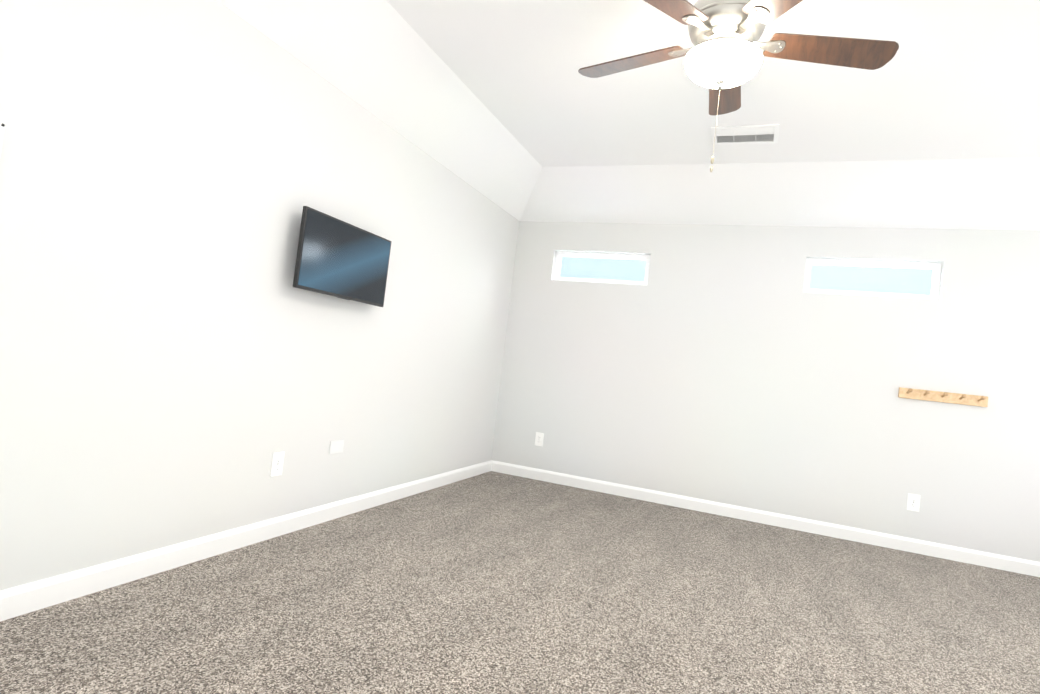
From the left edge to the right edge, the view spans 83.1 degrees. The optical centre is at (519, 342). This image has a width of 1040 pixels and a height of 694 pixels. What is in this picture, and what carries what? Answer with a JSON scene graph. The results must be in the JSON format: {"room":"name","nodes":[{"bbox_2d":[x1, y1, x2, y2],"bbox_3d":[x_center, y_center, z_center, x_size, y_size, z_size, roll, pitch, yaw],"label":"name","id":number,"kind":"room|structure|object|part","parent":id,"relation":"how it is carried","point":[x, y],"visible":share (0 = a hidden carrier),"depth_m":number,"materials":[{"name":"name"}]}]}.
{"room":"empty bedroom","nodes":[
{"label":"empty bedroom","id":0,"kind":"room"},
{"bbox_2d":[0,0,519,590],"bbox_3d":[-1.338,-0.220,2.872,0.140,2.440,6.436,6,-2,22],"label":"wall","id":1,"kind":"structure","parent":0,"point":[182,358],"depth_m":2.55,"materials":[{"name":"grey paint"}]},
{"bbox_2d":[0,122,4,155],"bbox_3d":[-1.923,0.078,1.468,0.162,1.612,0.794,6,-2,22],"label":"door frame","id":2,"kind":"structure","parent":1,"relation":"attached to","point":[2,126],"depth_m":1.83,"materials":[{"name":"white wood"}]},
{"bbox_2d":[0,460,491,621],"bbox_3d":[-1.045,1.023,3.703,0.015,0.100,4.138,6,-2,22],"label":"baseboard","id":3,"kind":"structure","parent":1,"relation":"attached to","point":[16,601],"depth_m":2.61,"materials":[{"name":"white wood"}]},
{"bbox_2d":[270,451,284,476],"bbox_3d":[-1.266,0.634,3.064,0.008,0.124,0.078,6,-2,22],"label":"outlet","id":4,"kind":"object","parent":1,"relation":"attached to","point":[277,463],"visible":1,"depth_m":3.06,"materials":[{"name":"white plastic"}]},
{"bbox_2d":[329,439,343,453],"bbox_3d":[-1.091,0.621,3.494,0.007,0.078,0.124,6,-2,22],"label":"outlet","id":5,"kind":"object","parent":1,"relation":"attached to","point":[336,446],"visible":1,"depth_m":3.49,"materials":[{"name":"white plastic"}]},
{"bbox_2d":[293,206,391,306],"bbox_3d":[-1.005,-0.457,3.315,0.098,0.420,0.755,6,-2,22],"label":"tv","id":6,"kind":"object","parent":1,"relation":"attached to","point":[337,258],"visible":1,"depth_m":3.23,"materials":[{"name":"black plastic"}]},
{"bbox_2d":[0,471,1039,693],"bbox_3d":[0.913,1.284,1.857,5.335,0.100,6.436,6,-2,22],"label":"floor","id":7,"kind":"structure","parent":0,"point":[491,582],"depth_m":2.55,"materials":[{"name":"carpet"}]},
{"bbox_2d":[217,0,1039,230],"bbox_3d":[1.224,-1.386,1.955,5.335,0.400,6.436,6,-2,22],"label":"ceiling","id":8,"kind":"structure","parent":0,"point":[510,109],"depth_m":3.52,"materials":[{"name":"white paint"}]},
{"bbox_2d":[578,0,898,171],"bbox_3d":[0.817,-1.082,2.390,1.282,0.825,1.244,6,-2,22],"label":"fan","id":9,"kind":"object","parent":8,"relation":"hanging from","point":[723,59],"visible":1,"depth_m":2.30,"materials":[{"name":"brown wood"}]},
{"bbox_3d":[0.807,-1.090,2.345,0.296,0.092,0.296,6,-2,22],"label":"lamp shade","id":10,"kind":"part","parent":9,"relation":"part of","materials":[{"name":"white glass"}]},
{"bbox_3d":[0.833,-1.310,2.353,0.299,0.372,0.299,6,-2,22],"label":"motor","id":11,"kind":"part","parent":9,"relation":"part of","materials":[{"name":"silver metal"}]},
{"bbox_2d":[711,124,779,144],"bbox_3d":[1.475,-1.363,3.851,0.410,0.010,0.285,6,-2,22],"label":"ceiling vent","id":12,"kind":"object","parent":8,"relation":"in","point":[748,134],"visible":1,"depth_m":3.84,"materials":[{"name":"white metal"}]},
{"bbox_2d":[492,221,1039,561],"bbox_3d":[2.279,0.271,4.796,5.195,2.440,0.140,6,-2,22],"label":"wall","id":13,"kind":"structure","parent":0,"point":[735,365],"depth_m":4.76,"materials":[{"name":"grey paint"}]},
{"bbox_2d":[535,432,543,445],"bbox_3d":[0.180,0.905,5.493,0.078,0.124,0.008,6,-2,22],"label":"outlet","id":14,"kind":"object","parent":13,"relation":"attached to","point":[539,437],"visible":1,"depth_m":5.49,"materials":[{"name":"white plastic"}]},
{"bbox_2d":[553,251,650,284],"bbox_3d":[0.767,-0.690,5.498,0.910,0.290,0.063,6,-2,22],"label":"window","id":15,"kind":"structure","parent":13,"relation":"in","point":[560,255],"depth_m":5.48,"materials":[{"name":"white plastic"}]},
{"bbox_2d":[492,460,1039,576],"bbox_3d":[2.037,1.419,4.713,5.025,0.100,0.015,6,-2,22],"label":"baseboard","id":16,"kind":"structure","parent":13,"relation":"attached to","point":[996,561],"depth_m":4.67,"materials":[{"name":"white wood"}]},
{"bbox_2d":[803,258,941,299],"bbox_3d":[2.786,-0.503,4.684,0.940,0.295,0.063,6,-2,22],"label":"window","id":17,"kind":"structure","parent":13,"relation":"in","point":[936,276],"depth_m":4.65,"materials":[{"name":"white plastic"}]},
{"bbox_2d":[907,493,920,511],"bbox_3d":[2.938,1.194,4.379,0.078,0.124,0.008,6,-2,22],"label":"outlet","id":18,"kind":"object","parent":13,"relation":"attached to","point":[913,502],"visible":1,"depth_m":4.38,"materials":[{"name":"white plastic"}]},
{"bbox_2d":[898,387,987,406],"bbox_3d":[3.123,0.401,4.321,0.555,0.078,0.102,6,-2,22],"label":"peg rail","id":19,"kind":"object","parent":13,"relation":"attached to","point":[948,397],"visible":1,"depth_m":4.34,"materials":[{"name":"brown wood"}]}
]}

